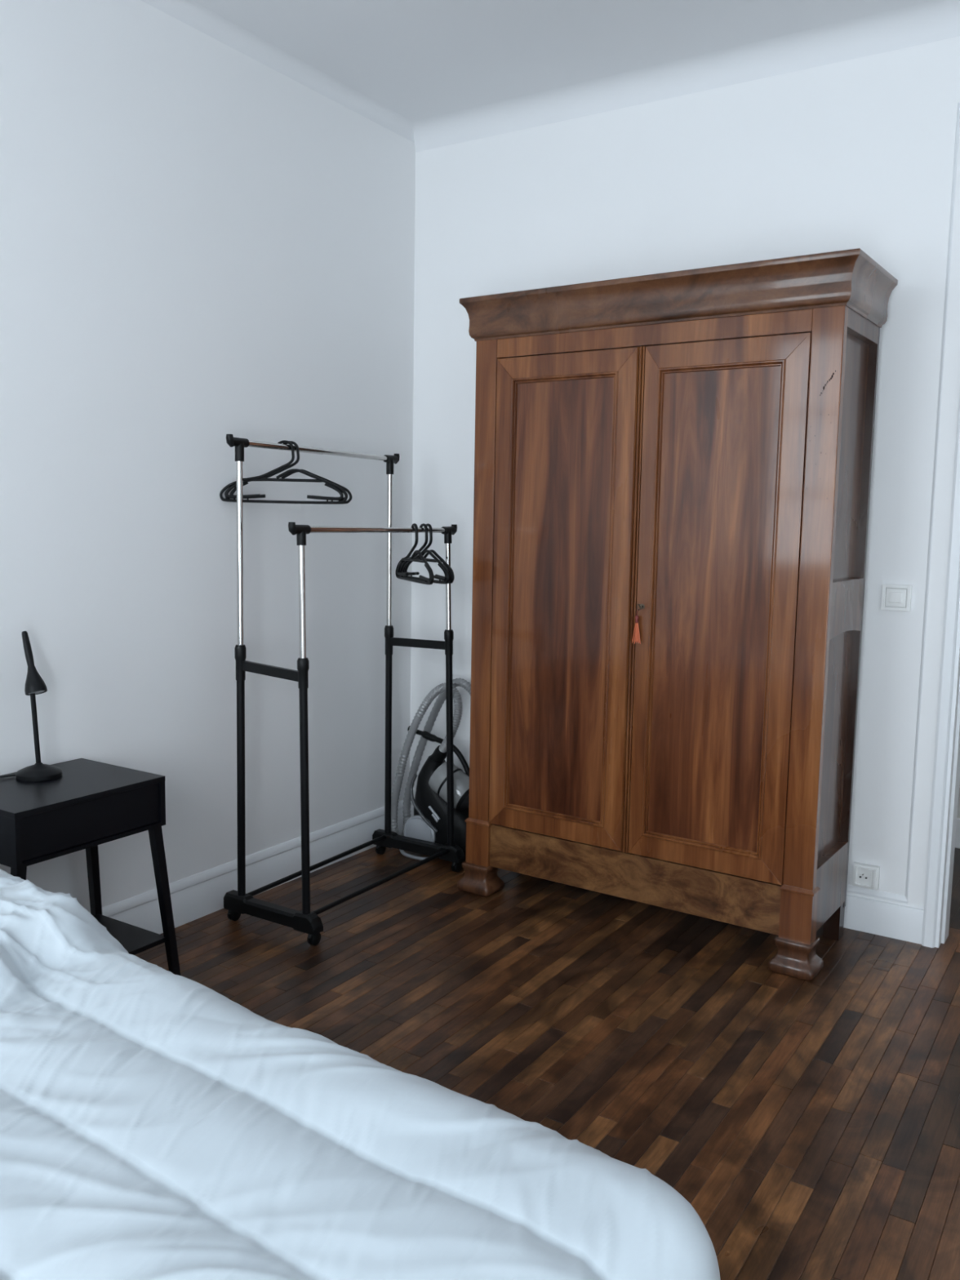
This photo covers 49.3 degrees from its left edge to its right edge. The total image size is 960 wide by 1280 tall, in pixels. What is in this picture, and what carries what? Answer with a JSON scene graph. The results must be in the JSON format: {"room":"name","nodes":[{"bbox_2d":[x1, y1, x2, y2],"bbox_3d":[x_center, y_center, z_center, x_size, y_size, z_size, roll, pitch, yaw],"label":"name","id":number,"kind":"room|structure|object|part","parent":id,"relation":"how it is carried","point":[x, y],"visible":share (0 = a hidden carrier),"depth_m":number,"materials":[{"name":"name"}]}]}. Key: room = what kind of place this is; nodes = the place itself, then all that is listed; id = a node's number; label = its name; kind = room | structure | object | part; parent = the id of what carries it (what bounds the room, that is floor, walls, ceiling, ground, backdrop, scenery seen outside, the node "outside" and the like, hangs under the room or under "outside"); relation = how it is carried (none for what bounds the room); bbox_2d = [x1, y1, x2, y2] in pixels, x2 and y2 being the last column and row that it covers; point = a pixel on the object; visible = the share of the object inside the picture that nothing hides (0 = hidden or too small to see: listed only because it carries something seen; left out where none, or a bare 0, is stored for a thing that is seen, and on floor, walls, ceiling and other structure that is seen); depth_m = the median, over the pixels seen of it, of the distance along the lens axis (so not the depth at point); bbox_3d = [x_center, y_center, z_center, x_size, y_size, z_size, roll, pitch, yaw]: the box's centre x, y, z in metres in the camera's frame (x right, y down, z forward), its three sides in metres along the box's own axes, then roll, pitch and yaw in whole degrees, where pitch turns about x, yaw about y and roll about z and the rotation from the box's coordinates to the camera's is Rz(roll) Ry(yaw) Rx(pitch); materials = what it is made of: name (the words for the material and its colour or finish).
{"room":"bedroom","nodes":[
{"label":"bedroom","id":0,"kind":"room"},
{"bbox_2d":[0,0,415,912],"bbox_3d":[-1.287,-0.527,3.078,0.120,3.290,6.300,5,8,32],"label":"wall","id":1,"kind":"structure","parent":0,"point":[200,244],"depth_m":3.46,"materials":[{"name":"white paint"}]},
{"bbox_2d":[89,800,403,933],"bbox_3d":[-1.553,0.984,2.752,0.014,0.156,4.600,5,8,32],"label":"baseboard","id":2,"kind":"structure","parent":1,"relation":"attached to","point":[193,897],"depth_m":3.83,"materials":[{"name":"white paint"}]},
{"bbox_2d":[134,846,959,1279],"bbox_3d":[0.409,1.206,2.238,3.900,0.100,5.820,5,8,32],"label":"floor","id":3,"kind":"structure","parent":0,"point":[811,1129],"depth_m":2.88,"materials":[{"name":"brown wood"}]},
{"bbox_2d":[0,758,180,975],"bbox_3d":[-1.185,0.719,2.920,0.377,0.655,0.564,5,8,32],"label":"nightstand","id":4,"kind":"object","parent":3,"relation":"on","point":[92,803],"visible":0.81,"depth_m":2.86,"materials":[{"name":"black paint"}]},
{"bbox_3d":[-1.175,0.824,2.637,0.032,0.512,0.089,3,7,20],"label":"leg","id":5,"kind":"part","parent":4,"relation":"part of","materials":[{"name":"black paint"}]},
{"bbox_2d":[0,631,62,782],"bbox_3d":[-1.354,0.514,2.876,0.403,1.061,0.122,-4,8,-38],"label":"table lamp","id":6,"kind":"object","parent":4,"relation":"on","point":[34,683],"visible":1,"depth_m":2.92,"materials":[{"name":"black metal"}]},
{"bbox_3d":[-1.404,0.715,2.864,0.033,0.662,0.307,6,8,35],"label":"cord","id":7,"kind":"part","parent":6,"relation":"part of","materials":[{"name":"black plastic"}]},
{"bbox_3d":[-1.250,0.067,2.915,0.094,0.178,0.058,5,8,32],"label":"lamp shade","id":8,"kind":"part","parent":6,"relation":"part of","materials":[{"name":"black metal"}]},
{"bbox_3d":[-1.243,0.242,2.926,0.013,0.237,0.026,7,9,42],"label":"stem","id":9,"kind":"part","parent":6,"relation":"part of","materials":[{"name":"black metal"}]},
{"bbox_2d":[27,690,44,693],"bbox_3d":[-1.236,0.144,2.914,0.046,0.018,0.049,5,8,32],"label":"diffuser","id":10,"kind":"object","parent":6,"relation":"attached to","point":[28,691],"depth_m":2.90,"materials":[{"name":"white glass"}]},
{"bbox_3d":[-1.039,0.480,2.801,0.017,0.112,0.434,5,8,32],"label":"drawer","id":11,"kind":"part","parent":4,"relation":"part of","materials":[{"name":"black paint"}]},
{"bbox_3d":[-1.180,0.758,3.206,0.037,0.512,0.097,1,7,1],"label":"leg","id":12,"kind":"part","parent":4,"relation":"part of","materials":[{"name":"black paint"}]},
{"bbox_2d":[93,913,165,955],"bbox_3d":[-1.181,0.884,2.928,0.312,0.014,0.505,5,8,32],"label":"shelf","id":13,"kind":"object","parent":4,"relation":"attached to","point":[135,940],"depth_m":3.06,"materials":[{"name":"black paint"}]},
{"bbox_3d":[-0.914,0.781,3.040,0.089,0.512,0.032,-6,9,-44],"label":"leg","id":14,"kind":"part","parent":4,"relation":"part of","materials":[{"name":"black paint"}]},
{"bbox_2d":[223,434,465,945],"bbox_3d":[-0.467,0.125,3.801,0.442,1.654,0.965,5,8,32],"label":"rack","id":15,"kind":"object","parent":3,"relation":"on","point":[237,902],"visible":1,"depth_m":3.57,"materials":[{"name":"black metal"}]},
{"bbox_3d":[-0.792,-0.296,3.455,0.024,0.701,0.022,5,8,32],"label":"chrome post","id":16,"kind":"part","parent":15,"relation":"part of","materials":[{"name":"grey metal"}]},
{"bbox_3d":[-0.810,0.473,3.546,0.031,0.850,0.029,5,8,32],"label":"post","id":17,"kind":"part","parent":15,"relation":"part of","materials":[{"name":"black metal"}]},
{"bbox_2d":[219,440,347,503],"bbox_3d":[-0.678,-0.582,3.622,0.438,0.216,0.013,0,7,-10],"label":"clothes hanger","id":18,"kind":"object","parent":15,"relation":"hanging from","point":[340,491],"visible":0.91,"depth_m":3.62,"materials":[{"name":"black plastic"}]},
{"bbox_3d":[-0.678,-0.663,3.598,0.022,0.024,0.428,5,8,30],"label":"rod","id":19,"kind":"part","parent":15,"relation":"part of","materials":[{"name":"silver metal"}]},
{"bbox_2d":[225,440,352,504],"bbox_3d":[-0.664,-0.584,3.645,0.438,0.216,0.012,0,7,-12],"label":"clothes hanger","id":20,"kind":"object","parent":15,"relation":"hanging from","point":[296,461],"visible":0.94,"depth_m":3.64,"materials":[{"name":"black plastic"}]},
{"bbox_3d":[-0.566,-0.131,3.328,0.020,0.438,0.028,-6,9,-44],"label":"chrome post","id":21,"kind":"part","parent":15,"relation":"part of","materials":[{"name":"grey metal"}]},
{"bbox_3d":[-0.568,0.502,3.394,0.027,0.837,0.041,-6,9,-44],"label":"post","id":22,"kind":"part","parent":15,"relation":"part of","materials":[{"name":"black metal"}]},
{"bbox_3d":[-0.600,0.848,3.963,0.017,0.017,0.861,5,8,30],"label":"rail","id":23,"kind":"part","parent":15,"relation":"part of","materials":[{"name":"black metal"}]},
{"bbox_3d":[-0.454,-0.367,3.487,0.022,0.024,0.427,5,8,31],"label":"rod","id":24,"kind":"part","parent":15,"relation":"part of","materials":[{"name":"silver metal"}]},
{"bbox_3d":[-0.464,-0.700,3.967,0.019,0.021,0.428,5,8,30],"label":"rod","id":25,"kind":"part","parent":15,"relation":"part of","materials":[{"name":"silver metal"}]},
{"bbox_3d":[-0.343,0.871,3.802,0.017,0.017,0.865,5,8,31],"label":"rail","id":26,"kind":"part","parent":15,"relation":"part of","materials":[{"name":"black metal"}]},
{"bbox_3d":[-0.375,0.397,4.283,0.027,0.846,0.028,5,8,32],"label":"post","id":27,"kind":"part","parent":15,"relation":"part of","materials":[{"name":"black metal"}]},
{"bbox_3d":[-0.362,-0.371,4.192,0.020,0.700,0.021,5,8,32],"label":"chrome post","id":28,"kind":"part","parent":15,"relation":"part of","materials":[{"name":"grey metal"}]},
{"bbox_3d":[-0.234,-0.404,3.851,0.019,0.021,0.427,5,8,31],"label":"rod","id":29,"kind":"part","parent":15,"relation":"part of","materials":[{"name":"silver metal"}]},
{"bbox_2d":[395,523,434,584],"bbox_3d":[-0.243,-0.322,3.859,0.012,0.216,0.438,-2,7,-21],"label":"clothes hanger","id":30,"kind":"object","parent":15,"relation":"hanging from","point":[427,566],"visible":0.99,"depth_m":3.82,"materials":[{"name":"black plastic"}]},
{"bbox_2d":[400,523,449,584],"bbox_3d":[-0.213,-0.327,3.910,0.013,0.216,0.438,-3,8,-28],"label":"clothes hanger","id":31,"kind":"object","parent":15,"relation":"hanging from","point":[446,579],"visible":0.76,"depth_m":3.86,"materials":[{"name":"black plastic"}]},
{"bbox_2d":[402,523,453,583],"bbox_3d":[-0.198,-0.329,3.936,0.012,0.216,0.438,-3,8,-28],"label":"clothes hanger","id":32,"kind":"object","parent":15,"relation":"hanging from","point":[406,567],"visible":0.64,"depth_m":3.90,"materials":[{"name":"black plastic"}]},
{"bbox_3d":[-0.123,-0.217,4.055,0.030,0.414,0.020,3,7,19],"label":"chrome post","id":33,"kind":"part","parent":15,"relation":"part of","materials":[{"name":"grey metal"}]},
{"bbox_3d":[-0.119,0.415,4.123,0.047,0.857,0.027,3,7,19],"label":"post","id":34,"kind":"part","parent":15,"relation":"part of","materials":[{"name":"black metal"}]},
{"bbox_2d":[391,678,471,860],"bbox_3d":[-0.165,0.526,4.350,0.441,0.741,0.270,5,8,32],"label":"vacuum cleaner","id":35,"kind":"object","parent":3,"relation":"on","point":[428,822],"visible":0.7,"depth_m":4.29,"materials":[{"name":"black plastic"}]},
{"bbox_3d":[-0.232,0.669,4.276,0.149,0.223,0.036,7,9,42],"label":"trim","id":36,"kind":"part","parent":35,"relation":"part of","materials":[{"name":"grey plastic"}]},
{"bbox_3d":[-0.159,0.560,4.346,0.337,0.376,0.033,5,8,31],"label":"handle","id":37,"kind":"part","parent":35,"relation":"part of","materials":[{"name":"black plastic"}]},
{"bbox_3d":[-0.085,0.607,4.231,0.166,0.173,0.145,5,8,32],"label":"bin lid","id":38,"kind":"part","parent":35,"relation":"part of","materials":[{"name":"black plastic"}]},
{"bbox_2d":[457,248,897,981],"bbox_3d":[0.606,-0.097,3.634,1.381,2.171,0.451,5,8,34],"label":"wardrobe","id":39,"kind":"object","parent":3,"relation":"on","point":[693,448],"visible":1,"depth_m":3.41,"materials":[{"name":"brown wood"}]},
{"bbox_3d":[0.262,0.664,3.740,0.544,0.074,0.016,5,8,34],"label":"rail","id":40,"kind":"part","parent":39,"relation":"part of","materials":[{"name":"brown wood"}]},
{"bbox_3d":[0.273,-0.134,3.643,0.412,1.542,0.019,5,8,34],"label":"moulding","id":41,"kind":"part","parent":39,"relation":"part of","materials":[{"name":"brown wood"}]},
{"bbox_3d":[0.277,-0.134,3.649,0.388,1.518,0.008,5,8,34],"label":"panel","id":42,"kind":"part","parent":39,"relation":"part of","materials":[{"name":"brown wood"}]},
{"bbox_3d":[0.289,-0.933,3.553,0.544,0.076,0.016,5,8,34],"label":"rail","id":43,"kind":"part","parent":39,"relation":"part of","materials":[{"name":"brown wood"}]},
{"bbox_2d":[631,604,642,644],"bbox_3d":[0.522,-0.054,3.460,0.035,0.134,0.026,5,8,34],"label":"tassel","id":44,"kind":"object","parent":39,"relation":"hanging from","point":[637,634],"visible":1,"depth_m":3.46,"materials":[{"name":"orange fabric"}]},
{"bbox_3d":[0.526,-0.986,3.395,1.108,0.064,0.030,5,8,34],"label":"frieze rail","id":45,"kind":"part","parent":39,"relation":"part of","materials":[{"name":"brown wood"}]},
{"bbox_3d":[0.623,-1.103,3.517,1.381,0.145,0.450,5,8,34],"label":"cornice","id":46,"kind":"part","parent":39,"relation":"part of","materials":[{"name":"brown wood"}]},
{"bbox_3d":[0.730,0.709,3.424,0.531,0.074,0.016,5,8,34],"label":"rail","id":47,"kind":"part","parent":39,"relation":"part of","materials":[{"name":"brown wood"}]},
{"bbox_3d":[0.732,-0.090,3.333,0.412,1.542,0.019,5,8,34],"label":"moulding","id":48,"kind":"part","parent":39,"relation":"part of","materials":[{"name":"brown wood"}]},
{"bbox_3d":[0.737,-0.090,3.339,0.388,1.518,0.008,5,8,34],"label":"panel","id":49,"kind":"part","parent":39,"relation":"part of","materials":[{"name":"brown wood"}]},
{"bbox_3d":[0.757,-0.889,3.237,0.531,0.076,0.016,5,8,34],"label":"rail","id":50,"kind":"part","parent":39,"relation":"part of","materials":[{"name":"brown wood"}]},
{"bbox_3d":[1.128,0.800,3.405,0.030,0.210,0.355,5,8,34],"label":"rail","id":51,"kind":"part","parent":39,"relation":"part of","materials":[{"name":"brown wood"}]},
{"bbox_3d":[1.123,0.322,3.358,0.008,0.750,0.355,5,8,34],"label":"panel","id":52,"kind":"part","parent":39,"relation":"part of","materials":[{"name":"brown wood"}]},
{"bbox_3d":[1.143,-0.102,3.300,0.030,0.174,0.355,5,8,34],"label":"rail","id":53,"kind":"part","parent":39,"relation":"part of","materials":[{"name":"brown wood"}]},
{"bbox_3d":[1.139,-0.560,3.255,0.008,0.747,0.355,5,8,34],"label":"panel","id":54,"kind":"part","parent":39,"relation":"part of","materials":[{"name":"brown wood"}]},
{"bbox_3d":[1.158,-0.959,3.200,0.030,0.058,0.355,5,8,34],"label":"rail","id":55,"kind":"part","parent":39,"relation":"part of","materials":[{"name":"brown wood"}]},
{"bbox_3d":[-1.157,0.971,1.286,2.040,0.535,1.600,6,8,35],"label":"bed","id":56,"kind":"object","parent":3,"relation":"on","visible":0},
{"bbox_2d":[0,868,719,1279],"bbox_3d":[-1.063,0.849,1.229,2.323,0.577,1.969,5,8,32],"label":"duvet","id":57,"kind":"object","parent":56,"relation":"on","point":[154,1125],"visible":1,"depth_m":1.32,"materials":[{"name":"white fabric"}]},
{"bbox_2d":[141,0,959,152],"bbox_3d":[0.131,-1.767,1.374,3.900,0.185,4.600,5,8,32],"label":"ceiling","id":58,"kind":"structure","parent":0,"point":[433,73],"depth_m":3.51,"materials":[{"name":"white paint"}]},
{"bbox_2d":[409,35,959,945],"bbox_3d":[1.382,-0.558,3.514,3.900,3.240,0.120,5,8,32],"label":"wall","id":59,"kind":"structure","parent":0,"point":[858,153],"depth_m":3.63,"materials":[{"name":"white paint"}]},
{"bbox_2d":[410,806,924,944],"bbox_3d":[0.585,0.882,4.097,2.156,0.117,0.020,5,8,32],"label":"baseboard","id":60,"kind":"structure","parent":59,"relation":"attached to","point":[886,919],"depth_m":3.58,"materials":[{"name":"white paint"}]},
{"bbox_2d":[410,102,959,909],"bbox_3d":[0.612,-0.469,3.946,2.156,2.603,0.006,5,8,32],"label":"trim","id":61,"kind":"structure","parent":59,"relation":"attached to","point":[951,371],"depth_m":3.40,"materials":[{"name":"white paint"}]},
{"bbox_2d":[852,862,879,890],"bbox_3d":[1.328,0.814,3.603,0.086,0.080,0.034,5,8,32],"label":"wall socket","id":62,"kind":"object","parent":59,"relation":"attached to","point":[864,875],"visible":1,"depth_m":3.60,"materials":[{"name":"white plastic"}]},
{"bbox_2d":[880,583,911,611],"bbox_3d":[1.383,-0.141,3.476,0.092,0.086,0.018,5,8,32],"label":"light switch","id":63,"kind":"object","parent":59,"relation":"attached to","point":[894,597],"visible":1,"depth_m":3.47,"materials":[{"name":"white plastic"}]},
{"bbox_2d":[921,389,959,947],"bbox_3d":[1.938,-0.090,3.187,0.946,2.305,0.150,5,8,32],"label":"door frame","id":64,"kind":"structure","parent":59,"relation":"in","point":[950,652],"depth_m":3.43,"materials":[{"name":"white paint"}]},
{"bbox_2d":[955,782,959,848],"bbox_3d":[2.041,-0.666,4.535,3.900,3.240,0.120,5,8,32],"label":"wall","id":65,"kind":"structure","parent":0,"point":[958,805],"depth_m":4.58,"materials":[{"name":"white paint"}]},
{"bbox_2d":[955,817,959,848],"bbox_3d":[1.979,0.835,4.653,3.900,0.130,0.015,5,8,32],"label":"baseboard","id":66,"kind":"structure","parent":65,"relation":"attached to","point":[957,828],"depth_m":4.57,"materials":[{"name":"white paint"}]}
]}

